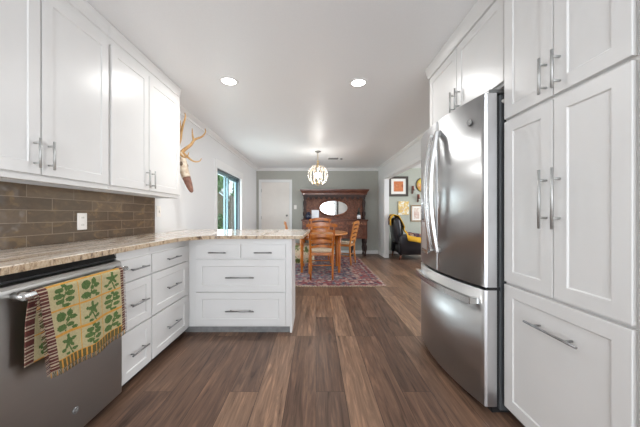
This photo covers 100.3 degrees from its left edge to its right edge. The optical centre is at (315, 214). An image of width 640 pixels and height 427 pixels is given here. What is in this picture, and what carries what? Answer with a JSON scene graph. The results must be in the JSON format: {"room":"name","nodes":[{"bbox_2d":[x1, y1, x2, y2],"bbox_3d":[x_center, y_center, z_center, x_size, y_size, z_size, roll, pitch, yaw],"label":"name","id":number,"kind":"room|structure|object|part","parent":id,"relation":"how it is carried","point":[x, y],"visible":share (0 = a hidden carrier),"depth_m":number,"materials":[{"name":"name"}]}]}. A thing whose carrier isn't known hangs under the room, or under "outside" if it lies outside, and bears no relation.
{"room":"kitchen","nodes":[
{"label":"kitchen","id":0,"kind":"room"},
{"bbox_2d":[0,115,255,249],"bbox_3d":[-1.775,-0.114,1.735,0.150,2.440,11.770,0,0,0],"label":"wall","id":1,"kind":"structure","parent":0,"point":[195,210],"depth_m":3.90,"materials":[{"name":"white paint"}]},
{"bbox_2d":[0,0,109,189],"bbox_3d":[-1.542,-0.753,1.373,0.310,1.156,0.946,0,0,0],"label":"upper cabinet","id":2,"kind":"object","parent":1,"relation":"attached to","point":[54,54],"visible":1,"depth_m":1.46,"materials":[{"name":"white paint"}]},
{"bbox_3d":[-1.435,-0.699,1.156,0.020,0.980,0.452,0,0,0],"label":"door","id":3,"kind":"part","parent":2,"relation":"part of","materials":[{"name":"white paint"}]},
{"bbox_3d":[-1.407,-0.314,1.350,0.039,0.150,0.012,0,0,0],"label":"handle","id":4,"kind":"part","parent":2,"relation":"part of","materials":[{"name":"silver metal"}]},
{"bbox_3d":[-1.407,-0.314,1.423,0.039,0.150,0.012,0,0,0],"label":"handle","id":5,"kind":"part","parent":2,"relation":"part of","materials":[{"name":"silver metal"}]},
{"bbox_3d":[-1.452,-0.189,1.373,0.026,0.027,0.946,0,0,0],"label":"light rail","id":6,"kind":"part","parent":2,"relation":"part of","materials":[{"name":"white paint"}]},
{"bbox_3d":[-1.435,-0.699,1.613,0.020,0.980,0.445,0,0,0],"label":"door","id":7,"kind":"part","parent":2,"relation":"part of","materials":[{"name":"white paint"}]},
{"bbox_3d":[-1.434,-1.285,1.373,0.022,0.092,0.946,0,0,0],"label":"crown","id":8,"kind":"part","parent":2,"relation":"part of","materials":[{"name":"white paint"}]},
{"bbox_2d":[0,181,154,249],"bbox_3d":[-1.694,0.004,1.580,0.010,0.369,2.440,0,0,0],"label":"backsplash","id":9,"kind":"structure","parent":1,"relation":"attached to","point":[30,215],"depth_m":1.78,"materials":[{"name":"brown tile"}]},
{"bbox_2d":[77,213,86,229],"bbox_3d":[-1.685,0.046,1.925,0.009,0.120,0.078,0,0,0],"label":"wall outlet","id":10,"kind":"object","parent":9,"relation":"attached to","point":[81,217],"visible":1,"depth_m":1.92,"materials":[{"name":"white plastic"}]},
{"bbox_2d":[75,23,180,197],"bbox_3d":[-1.542,-0.753,2.337,0.310,1.156,0.979,0,0,0],"label":"upper cabinet","id":11,"kind":"object","parent":1,"relation":"attached to","point":[144,102],"visible":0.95,"depth_m":2.19,"materials":[{"name":"white paint"}]},
{"bbox_3d":[-1.435,-0.699,2.069,0.020,0.980,0.414,0,0,0],"label":"door","id":12,"kind":"part","parent":11,"relation":"part of","materials":[{"name":"white paint"}]},
{"bbox_3d":[-1.452,-0.189,2.334,0.026,0.027,0.972,0,0,0],"label":"light rail","id":13,"kind":"part","parent":11,"relation":"part of","materials":[{"name":"white paint"}]},
{"bbox_3d":[-1.434,-1.285,2.334,0.022,0.092,0.972,0,0,0],"label":"crown","id":14,"kind":"part","parent":11,"relation":"part of","materials":[{"name":"white paint"}]},
{"bbox_3d":[-1.407,-0.304,2.244,0.039,0.150,0.012,0,0,0],"label":"handle","id":15,"kind":"part","parent":11,"relation":"part of","materials":[{"name":"silver metal"}]},
{"bbox_3d":[-1.435,-0.699,2.538,0.020,0.980,0.505,0,0,0],"label":"door","id":16,"kind":"part","parent":11,"relation":"part of","materials":[{"name":"white paint"}]},
{"bbox_2d":[156,206,160,216],"bbox_3d":[-1.691,-0.039,2.880,0.018,0.118,0.075,0,0,0],"label":"light switch","id":17,"kind":"object","parent":1,"relation":"attached to","point":[158,208],"visible":1,"depth_m":2.87,"materials":[{"name":"white plastic"}]},
{"bbox_2d":[180,113,205,192],"bbox_3d":[-1.566,-0.695,3.222,0.269,0.869,0.554,0,0,0],"label":"skull","id":18,"kind":"object","parent":1,"relation":"attached to","point":[184,171],"visible":0.82,"depth_m":3.10},
{"bbox_2d":[180,105,257,170],"bbox_3d":[-1.673,-1.296,5.210,0.055,0.075,4.820,0,0,0],"label":"trim","id":19,"kind":"structure","parent":1,"relation":"attached to","point":[189,116],"depth_m":4.29,"materials":[{"name":"white paint"}]},
{"bbox_2d":[215,158,242,228],"bbox_3d":[-1.756,0.076,5.327,0.148,2.060,1.705,0,0,0],"label":"window","id":20,"kind":"structure","parent":1,"relation":"in","point":[219,164],"depth_m":5.25,"materials":[{"name":"white paint"}]},
{"bbox_3d":[-1.745,0.146,4.940,0.030,1.860,0.700,0,0,0],"label":"sash","id":21,"kind":"part","parent":20,"relation":"part of","materials":[{"name":"metal"}]},
{"bbox_3d":[-1.775,0.146,5.290,0.110,1.920,1.460,0,0,0],"label":"frame","id":22,"kind":"part","parent":20,"relation":"part of","materials":[{"name":"grey metal"}]},
{"bbox_3d":[-1.795,0.146,5.605,0.030,1.860,0.770,0,0,0],"label":"sash","id":23,"kind":"part","parent":20,"relation":"part of","materials":[{"name":"metal"}]},
{"bbox_2d":[87,0,476,167],"bbox_3d":[1.625,-1.374,1.810,6.950,0.080,11.920,0,0,0],"label":"ceiling","id":24,"kind":"structure","parent":0,"point":[294,63],"depth_m":2.37,"materials":[{"name":"paint"}]},
{"bbox_2d":[219,76,238,85],"bbox_3d":[-0.867,-1.331,2.660,0.188,0.006,0.188,0,0,0],"label":"recessed light","id":25,"kind":"object","parent":24,"relation":"in","point":[226,80],"visible":1,"depth_m":2.66,"materials":[{"name":"white paint"}]},
{"bbox_2d":[222,78,235,84],"bbox_3d":[-0.867,-1.331,2.660,0.136,0.003,0.136,0,0,0],"label":"diffuser","id":26,"kind":"object","parent":25,"relation":"attached to","point":[226,81],"depth_m":2.66,"materials":[{"name":"white"}]},
{"bbox_2d":[310,151,326,185],"bbox_3d":[0.040,-0.969,5.600,0.430,0.730,0.430,0,0,0],"label":"chandelier","id":27,"kind":"object","parent":24,"relation":"hanging from","point":[318,165],"visible":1,"depth_m":5.59,"materials":[{"name":"glass"}]},
{"bbox_2d":[328,157,338,159],"bbox_3d":[0.405,-1.327,6.260,0.260,0.014,0.240,0,0,0],"label":"ceiling vent","id":28,"kind":"object","parent":24,"relation":"in","point":[329,158],"visible":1,"depth_m":6.25,"materials":[{"name":"metal"}]},
{"bbox_2d":[349,78,367,86],"bbox_3d":[0.427,-1.331,2.690,0.188,0.006,0.188,0,0,0],"label":"recessed light","id":29,"kind":"object","parent":24,"relation":"in","point":[357,82],"visible":1,"depth_m":2.68,"materials":[{"name":"white paint"}]},
{"bbox_2d":[352,80,364,85],"bbox_3d":[0.427,-1.331,2.690,0.136,0.003,0.136,0,0,0],"label":"diffuser","id":30,"kind":"object","parent":29,"relation":"attached to","point":[354,82],"depth_m":2.69,"materials":[{"name":"white"}]},
{"bbox_2d":[84,254,523,426],"bbox_3d":[1.625,1.136,1.810,6.950,0.060,11.920,0,0,0],"label":"floor","id":31,"kind":"structure","parent":0,"point":[353,356],"depth_m":1.85,"materials":[{"name":"wood"}]},
{"bbox_2d":[0,254,128,426],"bbox_3d":[-1.372,0.667,1.279,0.557,0.878,0.618,0,0,0],"label":"dishwasher","id":32,"kind":"object","parent":31,"relation":"on","point":[74,397],"visible":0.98,"depth_m":1.14,"materials":[{"name":"silver metal"}]},
{"bbox_2d":[0,259,113,284],"bbox_3d":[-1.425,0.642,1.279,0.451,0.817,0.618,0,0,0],"label":"control panel","id":33,"kind":"object","parent":32,"relation":"in","point":[41,272],"depth_m":1.19,"materials":[{"name":"black plastic"}]},
{"bbox_3d":[-1.126,0.311,1.282,0.065,0.032,0.555,0,0,0],"label":"handle","id":34,"kind":"part","parent":32,"relation":"part of","materials":[{"name":"metal"}]},
{"bbox_2d":[24,267,126,378],"bbox_3d":[-1.099,0.490,1.272,0.054,0.396,0.491,0,0,0],"label":"dish towel","id":35,"kind":"object","parent":32,"relation":"hanging from","point":[68,321],"visible":1,"depth_m":1.20,"materials":[{"name":"fabric"}]},
{"bbox_2d":[114,247,150,386],"bbox_3d":[-1.418,0.664,1.754,0.557,0.884,0.315,0,0,0],"label":"base cabinet","id":36,"kind":"object","parent":31,"relation":"on","point":[136,342],"visible":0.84,"depth_m":1.76,"materials":[{"name":"white paint"}]},
{"bbox_3d":[-1.185,0.347,1.754,0.020,0.135,0.303,0,0,0],"label":"drawer","id":37,"kind":"part","parent":36,"relation":"part of","materials":[{"name":"white paint"}]},
{"bbox_3d":[-1.185,0.886,1.754,0.020,0.302,0.303,0,0,0],"label":"drawer","id":38,"kind":"part","parent":36,"relation":"part of","materials":[{"name":"white paint"}]},
{"bbox_3d":[-1.185,0.573,1.754,0.020,0.295,0.303,0,0,0],"label":"drawer","id":39,"kind":"part","parent":36,"relation":"part of","materials":[{"name":"white paint"}]},
{"bbox_3d":[-1.158,0.886,1.754,0.036,0.011,0.165,0,0,0],"label":"handle","id":40,"kind":"part","parent":36,"relation":"part of","materials":[{"name":"metal"}]},
{"bbox_3d":[-1.158,0.573,1.754,0.036,0.011,0.165,0,0,0],"label":"handle","id":41,"kind":"part","parent":36,"relation":"part of","materials":[{"name":"metal"}]},
{"bbox_3d":[-1.158,0.347,1.754,0.036,0.011,0.165,0,0,0],"label":"handle","id":42,"kind":"part","parent":36,"relation":"part of","materials":[{"name":"metal"}]},
{"bbox_2d":[142,241,188,368],"bbox_3d":[-1.418,0.664,2.211,0.557,0.884,0.595,0,0,0],"label":"base cabinet","id":43,"kind":"object","parent":31,"relation":"on","point":[169,274],"visible":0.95,"depth_m":2.14,"materials":[{"name":"white paint"}]},
{"bbox_3d":[-1.185,0.886,2.179,0.020,0.302,0.520,0,0,0],"label":"drawer","id":44,"kind":"part","parent":43,"relation":"part of","materials":[{"name":"white paint"}]},
{"bbox_3d":[-1.185,0.573,2.179,0.020,0.295,0.520,0,0,0],"label":"drawer","id":45,"kind":"part","parent":43,"relation":"part of","materials":[{"name":"white paint"}]},
{"bbox_3d":[-1.185,0.347,2.179,0.020,0.135,0.520,0,0,0],"label":"drawer","id":46,"kind":"part","parent":43,"relation":"part of","materials":[{"name":"white paint"}]},
{"bbox_2d":[184,239,294,332],"bbox_3d":[-0.962,0.664,2.682,1.471,0.884,0.455,0,0,0],"label":"base cabinet","id":47,"kind":"object","parent":31,"relation":"on","point":[236,285],"visible":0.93,"depth_m":2.50,"materials":[{"name":"white paint"}]},
{"bbox_3d":[-0.914,0.336,2.500,0.418,0.128,0.020,0,0,0],"label":"drawer","id":48,"kind":"part","parent":47,"relation":"part of","materials":[{"name":"white paint"}]},
{"bbox_3d":[-0.705,0.891,2.473,0.262,0.011,0.036,0,0,0],"label":"handle","id":49,"kind":"part","parent":47,"relation":"part of","materials":[{"name":"metal"}]},
{"bbox_3d":[-0.705,0.580,2.473,0.262,0.011,0.036,0,0,0],"label":"handle","id":50,"kind":"part","parent":47,"relation":"part of","materials":[{"name":"metal"}]},
{"bbox_3d":[-0.705,0.878,2.500,0.839,0.306,0.020,0,0,0],"label":"drawer","id":51,"kind":"part","parent":47,"relation":"part of","materials":[{"name":"white paint"}]},
{"bbox_3d":[-0.705,0.567,2.500,0.839,0.300,0.020,0,0,0],"label":"drawer","id":52,"kind":"part","parent":47,"relation":"part of","materials":[{"name":"white paint"}]},
{"bbox_3d":[-0.491,0.336,2.500,0.412,0.128,0.020,0,0,0],"label":"drawer","id":53,"kind":"part","parent":47,"relation":"part of","materials":[{"name":"white paint"}]},
{"bbox_3d":[-0.235,0.664,2.708,0.019,0.884,0.404,0,0,0],"label":"panel","id":54,"kind":"part","parent":47,"relation":"part of","materials":[{"name":"white paint"}]},
{"bbox_2d":[300,189,368,255],"bbox_3d":[0.500,0.206,7.354,1.864,1.800,0.492,0,0,0],"label":"sideboard","id":55,"kind":"object","parent":31,"relation":"on","point":[341,206],"visible":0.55,"depth_m":7.22,"materials":[{"name":"brown wood"}]},
{"bbox_2d":[305,212,310,218],"bbox_3d":[-0.205,0.021,7.185,0.160,0.200,0.158,0,0,0],"label":"vase","id":56,"kind":"object","parent":55,"relation":"on","point":[308,215],"visible":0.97,"depth_m":7.13,"materials":[{"name":"blue ceramic"}]},
{"bbox_3d":[-0.155,-0.214,7.492,0.220,0.440,0.015,0,0,0],"label":"carved panel","id":57,"kind":"part","parent":55,"relation":"part of","materials":[{"name":"brown wood"}]},
{"bbox_3d":[-0.087,0.221,7.150,0.535,0.098,0.020,0,0,0],"label":"drawer","id":58,"kind":"part","parent":55,"relation":"part of","materials":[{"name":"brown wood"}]},
{"bbox_2d":[312,210,318,217],"bbox_3d":[-0.020,-0.009,7.264,0.200,0.255,0.094,0,0,0],"label":"framed card","id":59,"kind":"object","parent":55,"relation":"on","point":[315,213],"visible":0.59,"depth_m":7.24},
{"bbox_2d":[318,199,349,216],"bbox_3d":[0.500,-0.199,7.488,0.886,0.506,0.044,0,0,0],"label":"mirror","id":60,"kind":"object","parent":55,"relation":"attached to","point":[326,207],"depth_m":7.48,"materials":[{"name":"silver mirror"}]},
{"bbox_3d":[0.500,-0.622,7.369,1.864,0.145,0.402,0,0,0],"label":"cornice","id":61,"kind":"part","parent":55,"relation":"part of","materials":[{"name":"brown wood"}]},
{"bbox_3d":[0.500,0.221,7.150,0.580,0.098,0.020,0,0,0],"label":"drawer","id":62,"kind":"part","parent":55,"relation":"part of","materials":[{"name":"brown wood"}]},
{"bbox_3d":[0.500,0.456,7.151,0.700,0.340,0.018,0,0,0],"label":"panel","id":63,"kind":"part","parent":55,"relation":"part of","materials":[{"name":"brown wood"}]},
{"bbox_3d":[1.087,0.221,7.150,0.535,0.098,0.020,0,0,0],"label":"drawer","id":64,"kind":"part","parent":55,"relation":"part of","materials":[{"name":"brown wood"}]},
{"bbox_3d":[1.155,-0.214,7.492,0.220,0.440,0.015,0,0,0],"label":"carved panel","id":65,"kind":"part","parent":55,"relation":"part of","materials":[{"name":"brown wood"}]},
{"bbox_3d":[1.110,0.456,7.150,0.470,0.345,0.020,0,0,0],"label":"door","id":66,"kind":"part","parent":55,"relation":"part of","materials":[{"name":"brown wood"}]},
{"bbox_3d":[1.330,0.866,7.205,0.104,0.480,0.101,0,0,0],"label":"leg","id":67,"kind":"part","parent":55,"relation":"part of","materials":[{"name":"brown wood"}]},
{"bbox_2d":[295,256,386,286],"bbox_3d":[-0.125,1.101,5.602,2.450,0.009,2.996,0,0,0],"label":"area rug","id":68,"kind":"object","parent":31,"relation":"on","point":[358,274],"visible":0.6,"depth_m":4.84,"materials":[{"name":"fabric"}]},
{"bbox_2d":[284,221,314,262],"bbox_3d":[-0.343,0.609,5.417,0.610,0.972,0.524,0,0,-6],"label":"dining chair","id":69,"kind":"object","parent":68,"relation":"on","point":[297,245],"visible":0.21,"depth_m":5.18,"materials":[{"name":"beige fabric"}]},
{"bbox_3d":[-0.290,0.764,5.422,0.504,0.340,0.524,0,0,-6],"label":"floral seat","id":70,"kind":"part","parent":69,"relation":"part of","materials":[{"name":"fabric"}]},
{"bbox_2d":[309,218,331,262],"bbox_3d":[0.105,0.580,6.342,0.547,1.031,0.594,0,0,0],"label":"dining chair","id":71,"kind":"object","parent":68,"relation":"on","point":[312,219],"visible":0.32,"depth_m":6.57,"materials":[{"name":"brown wood"}]},
{"bbox_2d":[306,222,336,279],"bbox_3d":[0.095,0.609,4.672,0.516,0.972,0.560,0,0,0],"label":"dining chair","id":72,"kind":"object","parent":68,"relation":"on","point":[315,250],"visible":0.98,"depth_m":4.48,"materials":[{"name":"brown wood"}]},
{"bbox_3d":[-0.120,0.874,4.930,0.044,0.440,0.044,0,0,0],"label":"leg","id":73,"kind":"part","parent":72,"relation":"part of","materials":[{"name":"brown wood"}]},
{"bbox_3d":[-0.102,0.617,4.480,0.063,0.958,0.141,0,0,0],"label":"leg","id":74,"kind":"part","parent":72,"relation":"part of","materials":[{"name":"brown wood"}]},
{"bbox_3d":[0.095,0.665,4.730,0.469,0.047,0.430,0,0,0],"label":"seat","id":75,"kind":"part","parent":72,"relation":"part of","materials":[{"name":"fabric"}]},
{"bbox_2d":[312,248,331,252],"bbox_3d":[0.095,0.622,4.745,0.400,0.040,0.380,0,0,0],"label":"seat cushion","id":76,"kind":"object","parent":72,"relation":"on","point":[314,250],"depth_m":4.57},
{"bbox_3d":[0.292,0.617,4.479,0.043,0.958,0.144,0,0,-14],"label":"leg","id":77,"kind":"part","parent":72,"relation":"part of","materials":[{"name":"brown wood"}]},
{"bbox_2d":[300,230,347,272],"bbox_3d":[0.085,0.721,5.480,1.120,0.753,1.440,0,0,0],"label":"dining table","id":78,"kind":"object","parent":68,"relation":"on","point":[338,234],"visible":0.7,"depth_m":5.07,"materials":[{"name":"brown wood"}]},
{"bbox_3d":[-0.270,0.747,5.090,0.076,0.701,0.074,0,0,0],"label":"leg","id":79,"kind":"part","parent":78,"relation":"part of","materials":[{"name":"brown wood"}]},
{"bbox_3d":[0.440,0.747,5.730,0.076,0.701,0.074,0,0,0],"label":"leg","id":80,"kind":"part","parent":78,"relation":"part of","materials":[{"name":"brown wood"}]},
{"bbox_3d":[0.440,0.747,5.090,0.076,0.701,0.074,0,0,0],"label":"leg","id":81,"kind":"part","parent":78,"relation":"part of","materials":[{"name":"brown wood"}]},
{"bbox_2d":[331,221,359,265],"bbox_3d":[0.673,0.609,6.017,0.560,0.972,0.516,0,0,23],"label":"dining chair","id":82,"kind":"object","parent":68,"relation":"on","point":[350,243],"visible":0.71,"depth_m":5.84,"materials":[{"name":"brown wood"}]},
{"bbox_3d":[0.620,0.665,6.040,0.430,0.047,0.469,0,0,23],"label":"seat","id":83,"kind":"part","parent":82,"relation":"part of","materials":[{"name":"brown wood"}]},
{"bbox_2d":[334,241,352,243],"bbox_3d":[0.606,0.622,6.046,0.380,0.040,0.400,0,0,23],"label":"seat cushion","id":84,"kind":"object","parent":82,"relation":"on","point":[342,242],"depth_m":5.85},
{"bbox_3d":[0.774,0.617,5.761,0.144,0.958,0.043,0,0,37],"label":"leg","id":85,"kind":"part","parent":82,"relation":"part of","materials":[{"name":"brown wood"}]},
{"bbox_3d":[0.927,0.617,6.123,0.144,0.958,0.043,0,0,9],"label":"leg","id":86,"kind":"part","parent":82,"relation":"part of","materials":[{"name":"brown wood"}]},
{"bbox_2d":[389,217,420,259],"bbox_3d":[2.449,0.585,6.940,1.023,1.053,0.815,0,0,0],"label":"armchair","id":87,"kind":"object","parent":31,"relation":"on","point":[400,243],"visible":0.58,"depth_m":6.59,"materials":[{"name":"black leather"}]},
{"bbox_3d":[2.500,0.861,6.940,0.800,0.230,0.520,0,0,0],"label":"seat","id":88,"kind":"part","parent":87,"relation":"part of","materials":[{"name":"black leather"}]},
{"bbox_3d":[2.081,0.391,6.940,0.288,0.666,0.560,0,0,0],"label":"backrest","id":89,"kind":"part","parent":87,"relation":"part of","materials":[{"name":"black leather"}]},
{"bbox_3d":[2.500,0.731,7.265,0.880,0.490,0.165,0,0,0],"label":"armrest","id":90,"kind":"part","parent":87,"relation":"part of","materials":[{"name":"black leather"}]},
{"bbox_2d":[388,214,420,242],"bbox_3d":[2.279,0.338,6.755,1.094,0.736,0.532,0,0,25],"label":"throw blanket","id":91,"kind":"object","parent":87,"relation":"on","point":[414,237],"visible":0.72,"depth_m":6.57,"materials":[{"name":"fabric"}]},
{"bbox_3d":[2.500,0.731,6.615,0.880,0.490,0.165,0,0,0],"label":"armrest","id":92,"kind":"part","parent":87,"relation":"part of","materials":[{"name":"black leather"}]},
{"bbox_2d":[416,89,509,411],"bbox_3d":[1.268,0.203,1.923,0.943,1.806,0.923,0,0,0],"label":"refrigerator","id":93,"kind":"object","parent":31,"relation":"on","point":[461,273],"visible":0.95,"depth_m":1.60,"materials":[{"name":"silver metal"}]},
{"bbox_3d":[0.838,-0.164,1.978,0.083,0.856,0.032,0,0,0],"label":"handle","id":94,"kind":"part","parent":93,"relation":"part of","materials":[{"name":"metal"}]},
{"bbox_3d":[0.938,-0.138,2.159,0.124,1.077,0.451,0,0,0],"label":"door","id":95,"kind":"part","parent":93,"relation":"part of","materials":[{"name":"silver metal"}]},
{"bbox_3d":[0.838,-0.164,1.882,0.083,0.856,0.032,0,0,0],"label":"handle","id":96,"kind":"part","parent":93,"relation":"part of","materials":[{"name":"metal"}]},
{"bbox_3d":[0.938,0.740,1.930,0.124,0.643,0.908,0,0,0],"label":"freezer drawer","id":97,"kind":"part","parent":93,"relation":"part of","materials":[{"name":"silver metal"}]},
{"bbox_3d":[0.938,-0.138,1.702,0.124,1.077,0.451,0,0,0],"label":"door","id":98,"kind":"part","parent":93,"relation":"part of","materials":[{"name":"silver metal"}]},
{"bbox_2d":[504,0,639,426],"bbox_3d":[1.379,-0.112,1.124,0.797,2.436,0.668,0,0,0],"label":"pantry cabinet","id":99,"kind":"object","parent":31,"relation":"on","point":[572,67],"visible":1,"depth_m":1.07,"materials":[{"name":"white paint"}]},
{"bbox_3d":[1.030,-0.071,1.300,0.020,0.858,0.295,0,0,0],"label":"door","id":100,"kind":"part","parent":99,"relation":"part of","materials":[{"name":"white paint"}]},
{"bbox_3d":[1.030,-0.907,1.300,0.020,0.783,0.295,0,0,0],"label":"door","id":101,"kind":"part","parent":99,"relation":"part of","materials":[{"name":"white paint"}]},
{"bbox_3d":[1.001,-0.070,1.182,0.041,0.259,0.012,0,0,0],"label":"handle","id":102,"kind":"part","parent":99,"relation":"part of","materials":[{"name":"silver metal"}]},
{"bbox_3d":[1.001,-0.613,1.182,0.041,0.158,0.012,0,0,0],"label":"handle","id":103,"kind":"part","parent":99,"relation":"part of","materials":[{"name":"silver metal"}]},
{"bbox_3d":[1.001,0.504,1.140,0.040,0.011,0.256,0,0,0],"label":"handle","id":104,"kind":"part","parent":99,"relation":"part of","materials":[{"name":"metal"}]},
{"bbox_3d":[1.001,-0.070,1.117,0.041,0.259,0.012,0,0,0],"label":"handle","id":105,"kind":"part","parent":99,"relation":"part of","materials":[{"name":"silver metal"}]},
{"bbox_3d":[1.001,-0.613,1.117,0.041,0.158,0.012,0,0,0],"label":"handle","id":106,"kind":"part","parent":99,"relation":"part of","materials":[{"name":"silver metal"}]},
{"bbox_3d":[1.030,0.702,1.155,0.020,0.660,0.586,0,0,0],"label":"drawer","id":107,"kind":"part","parent":99,"relation":"part of","materials":[{"name":"white paint"}]},
{"bbox_3d":[1.030,-0.071,1.004,0.020,0.858,0.285,0,0,0],"label":"door","id":108,"kind":"part","parent":99,"relation":"part of","materials":[{"name":"white paint"}]},
{"bbox_3d":[1.030,-0.907,1.004,0.020,0.783,0.285,0,0,0],"label":"door","id":109,"kind":"part","parent":99,"relation":"part of","materials":[{"name":"white paint"}]},
{"bbox_3d":[-1.418,0.664,0.663,0.557,0.884,0.606,0,0,0],"label":"base cabinet","id":110,"kind":"object","parent":31,"relation":"on","visible":0},
{"bbox_2d":[0,229,309,275],"bbox_3d":[-0.886,0.205,1.930,1.623,0.032,3.140,0,0,0],"label":"countertop","id":111,"kind":"structure","parent":110,"relation":"on","point":[16,260],"depth_m":1.66,"materials":[{"name":"stone"}]},
{"bbox_2d":[256,168,420,249],"bbox_3d":[1.575,-0.114,7.680,6.850,2.440,0.120,0,0,0],"label":"wall","id":112,"kind":"structure","parent":0,"point":[300,179],"depth_m":7.62,"materials":[{"name":"grey paint"}]},
{"bbox_2d":[259,180,291,228],"bbox_3d":[-1.156,0.049,7.575,0.942,2.115,0.090,0,0,0],"label":"door","id":113,"kind":"structure","parent":112,"relation":"in","point":[275,196],"depth_m":7.60,"materials":[{"name":"white paint"}]},
{"bbox_2d":[257,168,377,170],"bbox_3d":[0.040,-1.296,7.593,3.480,0.075,0.055,0,0,0],"label":"trim","id":114,"kind":"structure","parent":112,"relation":"attached to","point":[258,169],"depth_m":7.59,"materials":[{"name":"white paint"}]},
{"bbox_2d":[334,250,377,253],"bbox_3d":[0.539,1.058,7.612,2.449,0.095,0.015,0,0,0],"label":"baseboard","id":115,"kind":"structure","parent":112,"relation":"attached to","point":[342,251],"depth_m":7.61,"materials":[{"name":"white paint"}]},
{"bbox_2d":[389,176,407,195],"bbox_3d":[2.350,-0.814,7.606,0.550,0.570,0.027,0,0,0],"label":"framed picture","id":116,"kind":"object","parent":112,"relation":"attached to","point":[398,185],"visible":0.92,"depth_m":7.61,"materials":[{"name":"brown paper"}]},
{"bbox_2d":[394,181,402,191],"bbox_3d":[2.350,-0.814,7.607,0.270,0.290,0.003,0,0,0],"label":"print","id":117,"kind":"object","parent":116,"relation":"attached to","point":[398,185],"depth_m":7.61},
{"bbox_2d":[398,201,408,214],"bbox_3d":[2.493,-0.197,7.604,0.295,0.385,0.029,0,0,0],"label":"picture","id":118,"kind":"object","parent":112,"relation":"attached to","point":[403,206],"visible":1,"depth_m":7.59},
{"bbox_2d":[411,205,420,221],"bbox_3d":[2.868,-0.049,7.606,0.325,0.470,0.027,0,0,0],"label":"framed picture","id":119,"kind":"object","parent":112,"relation":"attached to","point":[415,209],"visible":0.75,"depth_m":7.61,"materials":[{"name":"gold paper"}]},
{"bbox_2d":[414,208,418,218],"bbox_3d":[2.868,-0.049,7.607,0.155,0.300,0.003,0,0,0],"label":"print","id":120,"kind":"object","parent":119,"relation":"attached to","point":[416,210],"depth_m":7.61},
{"bbox_2d":[416,178,420,191],"bbox_3d":[3.060,-0.859,7.608,0.430,0.430,0.024,0,0,0],"label":"wall plate","id":121,"kind":"object","parent":112,"relation":"attached to","point":[418,183],"visible":0.34,"depth_m":7.61,"materials":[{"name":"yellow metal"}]},
{"bbox_3d":[3.060,-0.859,7.612,0.396,0.396,0.015,0,0,0],"label":"plate","id":122,"kind":"part","parent":121,"relation":"part of","materials":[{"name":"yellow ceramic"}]},
{"bbox_2d":[378,140,420,257],"bbox_3d":[1.835,-0.114,5.185,0.110,2.440,4.870,0,0,0],"label":"wall","id":123,"kind":"structure","parent":0,"point":[381,172],"depth_m":6.91,"materials":[{"name":"white paint"}]},
{"bbox_2d":[384,179,384,257],"bbox_3d":[1.774,0.053,6.947,0.012,2.105,0.075,0,0,0],"label":"trim","id":124,"kind":"structure","parent":123,"relation":"attached to","point":[384,179],"depth_m":6.91,"materials":[{"name":"white paint"}]},
{"bbox_2d":[377,130,426,169],"bbox_3d":[1.760,-1.309,5.045,0.040,0.050,5.150,0,0,0],"label":"trim","id":125,"kind":"structure","parent":123,"relation":"attached to","point":[418,138],"depth_m":5.33,"materials":[{"name":"white paint"}]},
{"bbox_2d":[384,156,420,178],"bbox_3d":[1.774,-0.964,4.830,0.012,0.070,4.160,0,0,0],"label":"trim","id":126,"kind":"structure","parent":123,"relation":"attached to","point":[414,161],"depth_m":5.33,"materials":[{"name":"white paint"}]},
{"bbox_2d":[425,0,503,126],"bbox_3d":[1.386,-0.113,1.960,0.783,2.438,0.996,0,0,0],"label":"upper cabinet","id":127,"kind":"object","parent":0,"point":[470,63],"visible":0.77,"depth_m":1.78,"materials":[{"name":"white paint"}]},
{"bbox_3d":[1.042,-0.984,2.196,0.020,0.490,0.459,0,0,0],"label":"door","id":128,"kind":"part","parent":127,"relation":"part of","materials":[{"name":"white paint"}]},
{"bbox_3d":[1.014,-0.839,1.996,0.039,0.150,0.012,0,0,0],"label":"handle","id":129,"kind":"part","parent":127,"relation":"part of","materials":[{"name":"silver metal"}]},
{"bbox_3d":[1.014,-0.839,1.928,0.039,0.150,0.012,0,0,0],"label":"handle","id":130,"kind":"part","parent":127,"relation":"part of","materials":[{"name":"silver metal"}]},
{"bbox_3d":[1.026,-1.285,1.960,0.052,0.092,0.996,0,0,0],"label":"crown","id":131,"kind":"part","parent":127,"relation":"part of","materials":[{"name":"white paint"}]},
{"bbox_3d":[1.042,-0.984,1.714,0.020,0.490,0.488,0,0,0],"label":"door","id":132,"kind":"part","parent":127,"relation":"part of","materials":[{"name":"white paint"}]},
{"label":"outside","id":133,"kind":"structure","parent":0,"visible":0},
{"bbox_3d":[-12.930,1.291,18.000,22.140,0.130,32.000,0,0,0],"label":"ground","id":134,"kind":"structure","parent":133,"visible":0},
{"bbox_2d":[218,213,222,228],"bbox_3d":[-3.596,0.577,9.337,1.095,1.321,1.110,0,0,0],"label":"shrub","id":135,"kind":"object","parent":134,"relation":"on","point":[220,224],"visible":0.09,"depth_m":9.23,"materials":[{"name":"green plant"}]},
{"bbox_2d":[218,175,229,191],"bbox_3d":[-4.312,-0.626,9.913,2.279,3.709,2.217,0,0,0],"label":"tree","id":136,"kind":"object","parent":134,"relation":"on","point":[220,178],"visible":0.02,"depth_m":9.89,"materials":[{"name":"green plant"}]},
{"bbox_2d":[218,189,231,228],"bbox_3d":[-4.950,-0.214,12.975,2.400,2.880,2.250,0,0,0],"label":"shed","id":137,"kind":"object","parent":134,"relation":"on","point":[220,197],"visible":0.02,"depth_m":12.00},
{"bbox_2d":[229,195,233,228],"bbox_3d":[-2.725,0.306,8.865,0.070,1.840,0.930,0,0,0],"label":"fence","id":138,"kind":"object","parent":134,"relation":"on","point":[231,207],"visible":0.26,"depth_m":8.50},
{"bbox_2d":[229,182,233,215],"bbox_3d":[-2.835,-0.276,11.206,1.594,3.018,1.621,0,0,0],"label":"tree","id":139,"kind":"object","parent":134,"relation":"on","point":[232,193],"visible":0.02,"depth_m":10.87,"materials":[{"name":"green plant"}]}
]}

